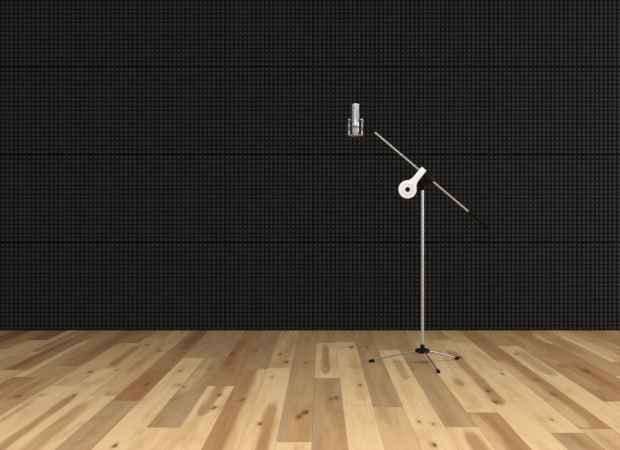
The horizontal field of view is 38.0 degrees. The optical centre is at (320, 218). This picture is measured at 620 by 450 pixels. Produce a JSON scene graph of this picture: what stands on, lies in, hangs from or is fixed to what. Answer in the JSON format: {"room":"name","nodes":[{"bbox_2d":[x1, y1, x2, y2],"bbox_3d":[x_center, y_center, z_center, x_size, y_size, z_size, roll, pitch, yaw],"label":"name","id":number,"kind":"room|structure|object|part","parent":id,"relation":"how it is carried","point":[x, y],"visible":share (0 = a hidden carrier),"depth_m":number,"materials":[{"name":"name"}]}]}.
{"room":"studio","nodes":[
{"label":"studio","id":0,"kind":"room"},
{"bbox_2d":[0,0,619,329],"bbox_3d":[-0.068,-0.623,7.741,7.500,3.150,0.152,0,0,0],"label":"wall","id":1,"kind":"structure","parent":0,"point":[165,164],"depth_m":7.68,"materials":[{"name":"black fabric"}]},
{"bbox_3d":[-2.693,-1.675,7.687,0.746,0.741,0.044,0,0,0],"label":"acoustic panel","id":2,"kind":"part","parent":1,"relation":"part of","materials":[{"name":"black plastic"}]},
{"bbox_3d":[-2.693,-0.924,7.687,0.746,0.741,0.044,0,0,0],"label":"acoustic panel","id":3,"kind":"part","parent":1,"relation":"part of","materials":[{"name":"black plastic"}]},
{"bbox_3d":[-2.693,-0.174,7.687,0.746,0.741,0.044,0,0,0],"label":"acoustic panel","id":4,"kind":"part","parent":1,"relation":"part of","materials":[{"name":"black plastic"}]},
{"bbox_3d":[-2.693,0.576,7.687,0.746,0.741,0.044,0,0,0],"label":"acoustic panel","id":5,"kind":"part","parent":1,"relation":"part of","materials":[{"name":"black plastic"}]},
{"bbox_3d":[-1.943,-1.675,7.687,0.746,0.741,0.044,0,0,0],"label":"acoustic panel","id":6,"kind":"part","parent":1,"relation":"part of","materials":[{"name":"black plastic"}]},
{"bbox_3d":[-1.943,-0.924,7.687,0.746,0.741,0.044,0,0,0],"label":"acoustic panel","id":7,"kind":"part","parent":1,"relation":"part of","materials":[{"name":"black plastic"}]},
{"bbox_3d":[-1.943,-0.174,7.687,0.746,0.741,0.044,0,0,0],"label":"acoustic panel","id":8,"kind":"part","parent":1,"relation":"part of","materials":[{"name":"black plastic"}]},
{"bbox_3d":[-1.943,0.576,7.687,0.746,0.741,0.044,0,0,0],"label":"acoustic panel","id":9,"kind":"part","parent":1,"relation":"part of","materials":[{"name":"black plastic"}]},
{"bbox_3d":[-1.193,-1.675,7.687,0.746,0.741,0.044,0,0,0],"label":"acoustic panel","id":10,"kind":"part","parent":1,"relation":"part of","materials":[{"name":"black plastic"}]},
{"bbox_3d":[-1.193,-0.924,7.687,0.746,0.741,0.044,0,0,0],"label":"acoustic panel","id":11,"kind":"part","parent":1,"relation":"part of","materials":[{"name":"black plastic"}]},
{"bbox_3d":[-1.193,-0.174,7.687,0.746,0.741,0.044,0,0,0],"label":"acoustic panel","id":12,"kind":"part","parent":1,"relation":"part of","materials":[{"name":"black plastic"}]},
{"bbox_3d":[-1.193,0.576,7.687,0.746,0.741,0.044,0,0,0],"label":"acoustic panel","id":13,"kind":"part","parent":1,"relation":"part of","materials":[{"name":"black plastic"}]},
{"bbox_3d":[-0.443,-1.675,7.687,0.746,0.741,0.044,0,0,0],"label":"acoustic panel","id":14,"kind":"part","parent":1,"relation":"part of","materials":[{"name":"black plastic"}]},
{"bbox_3d":[-0.443,-0.924,7.687,0.746,0.741,0.044,0,0,0],"label":"acoustic panel","id":15,"kind":"part","parent":1,"relation":"part of","materials":[{"name":"black plastic"}]},
{"bbox_3d":[-0.443,-0.174,7.687,0.746,0.741,0.044,0,0,0],"label":"acoustic panel","id":16,"kind":"part","parent":1,"relation":"part of","materials":[{"name":"black plastic"}]},
{"bbox_3d":[-0.443,0.576,7.687,0.746,0.741,0.044,0,0,0],"label":"acoustic panel","id":17,"kind":"part","parent":1,"relation":"part of","materials":[{"name":"black fabric"}]},
{"bbox_3d":[0.307,-1.675,7.687,0.746,0.741,0.044,0,0,0],"label":"acoustic panel","id":18,"kind":"part","parent":1,"relation":"part of","materials":[{"name":"black plastic"}]},
{"bbox_3d":[0.307,-0.924,7.687,0.746,0.741,0.044,0,0,0],"label":"acoustic panel","id":19,"kind":"part","parent":1,"relation":"part of","materials":[{"name":"black fabric"}]},
{"bbox_3d":[0.307,-0.174,7.687,0.746,0.741,0.044,0,0,0],"label":"acoustic panel","id":20,"kind":"part","parent":1,"relation":"part of","materials":[{"name":"black plastic"}]},
{"bbox_3d":[0.307,0.576,7.687,0.746,0.741,0.044,0,0,0],"label":"acoustic panel","id":21,"kind":"part","parent":1,"relation":"part of","materials":[{"name":"black fabric"}]},
{"bbox_3d":[1.057,-1.675,7.687,0.746,0.741,0.044,0,0,0],"label":"acoustic panel","id":22,"kind":"part","parent":1,"relation":"part of","materials":[{"name":"black plastic"}]},
{"bbox_3d":[1.057,-0.924,7.687,0.746,0.741,0.044,0,0,0],"label":"acoustic panel","id":23,"kind":"part","parent":1,"relation":"part of","materials":[{"name":"black fabric"}]},
{"bbox_3d":[1.057,-0.174,7.687,0.746,0.741,0.044,0,0,0],"label":"acoustic panel","id":24,"kind":"part","parent":1,"relation":"part of","materials":[{"name":"black plastic"}]},
{"bbox_3d":[1.057,0.576,7.687,0.746,0.741,0.044,0,0,0],"label":"acoustic panel","id":25,"kind":"part","parent":1,"relation":"part of","materials":[{"name":"black fabric"}]},
{"bbox_3d":[1.807,-1.675,7.687,0.746,0.741,0.044,0,0,0],"label":"acoustic panel","id":26,"kind":"part","parent":1,"relation":"part of","materials":[{"name":"black plastic"}]},
{"bbox_3d":[1.807,-0.924,7.687,0.746,0.741,0.044,0,0,0],"label":"acoustic panel","id":27,"kind":"part","parent":1,"relation":"part of","materials":[{"name":"black fabric"}]},
{"bbox_3d":[1.807,-0.174,7.687,0.746,0.741,0.044,0,0,0],"label":"acoustic panel","id":28,"kind":"part","parent":1,"relation":"part of","materials":[{"name":"black plastic"}]},
{"bbox_3d":[1.807,0.576,7.687,0.746,0.741,0.044,0,0,0],"label":"acoustic panel","id":29,"kind":"part","parent":1,"relation":"part of","materials":[{"name":"black fabric"}]},
{"bbox_3d":[2.557,-1.675,7.687,0.746,0.741,0.044,0,0,0],"label":"acoustic panel","id":30,"kind":"part","parent":1,"relation":"part of","materials":[{"name":"black plastic"}]},
{"bbox_3d":[2.557,-0.924,7.687,0.746,0.741,0.044,0,0,0],"label":"acoustic panel","id":31,"kind":"part","parent":1,"relation":"part of","materials":[{"name":"black fabric"}]},
{"bbox_3d":[2.557,-0.174,7.687,0.746,0.741,0.044,0,0,0],"label":"acoustic panel","id":32,"kind":"part","parent":1,"relation":"part of","materials":[{"name":"black plastic"}]},
{"bbox_3d":[2.557,0.576,7.687,0.746,0.741,0.044,0,0,0],"label":"acoustic panel","id":33,"kind":"part","parent":1,"relation":"part of","materials":[{"name":"black fabric"}]},
{"bbox_2d":[0,330,619,449],"bbox_3d":[0.112,0.962,4.508,7.266,0.020,6.617,0,0,0],"label":"floor","id":34,"kind":"structure","parent":0,"point":[60,389],"depth_m":5.00,"materials":[{"name":"brown wood"}]},
{"bbox_2d":[366,126,487,372],"bbox_3d":[0.685,0.173,5.910,0.618,1.562,0.597,0,0,-43],"label":"microphone stand","id":35,"kind":"object","parent":34,"relation":"on","point":[407,189],"visible":1,"depth_m":5.88,"materials":[{"name":"silver metal"}]},
{"bbox_2d":[348,118,365,135],"bbox_3d":[0.231,-0.599,5.880,0.104,0.115,0.092,0,0,37],"label":"mount","id":36,"kind":"object","parent":35,"relation":"attached to","point":[349,119],"visible":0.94,"depth_m":5.87,"materials":[{"name":"metal"}]},
{"bbox_3d":[0.184,-0.599,5.878,0.015,0.115,0.016,0,0,0],"label":"rod","id":37,"kind":"part","parent":36,"relation":"part of","materials":[{"name":"metal"}]},
{"bbox_2d":[352,104,358,135],"bbox_3d":[0.226,-0.647,5.882,0.049,0.208,0.052,0,0,0],"label":"microphone","id":38,"kind":"object","parent":36,"relation":"in","point":[355,107],"visible":1,"depth_m":5.86,"materials":[{"name":"silver metal"}]},
{"bbox_2d":[352,105,358,118],"bbox_3d":[0.226,-0.697,5.884,0.049,0.096,0.049,0,0,0],"label":"grille","id":39,"kind":"object","parent":38,"relation":"attached to","point":[355,108],"depth_m":5.86,"materials":[{"name":"metal"}]},
{"bbox_3d":[0.268,-0.599,5.878,0.015,0.115,0.016,0,0,0],"label":"rod","id":40,"kind":"part","parent":36,"relation":"part of","materials":[{"name":"metal"}]},
{"bbox_3d":[0.489,0.900,5.933,0.303,0.086,0.011,0,0,14],"label":"leg","id":41,"kind":"part","parent":35,"relation":"part of","materials":[{"name":"metal"}]},
{"bbox_3d":[0.593,-0.236,5.850,0.180,0.204,0.012,0,0,0],"label":"clutch lever","id":42,"kind":"part","parent":35,"relation":"part of","materials":[{"name":"white plastic"}]},
{"bbox_2d":[418,177,425,189],"bbox_3d":[0.664,-0.235,5.890,0.056,0.095,0.056,0,0,0],"label":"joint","id":43,"kind":"object","parent":35,"relation":"attached to","point":[421,180],"depth_m":5.87,"materials":[{"name":"black plastic"}]},
{"bbox_3d":[0.658,-0.308,5.884,0.636,0.541,0.012,0,0,0],"label":"boom arm","id":44,"kind":"part","parent":35,"relation":"part of","materials":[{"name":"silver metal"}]},
{"bbox_3d":[0.697,0.900,5.717,0.011,0.086,0.294,0,0,-11],"label":"leg","id":45,"kind":"part","parent":35,"relation":"part of","materials":[{"name":"metal"}]},
{"bbox_3d":[0.800,0.900,5.994,0.285,0.086,0.011,0,0,-37],"label":"leg","id":46,"kind":"part","parent":35,"relation":"part of","materials":[{"name":"metal"}]}
]}

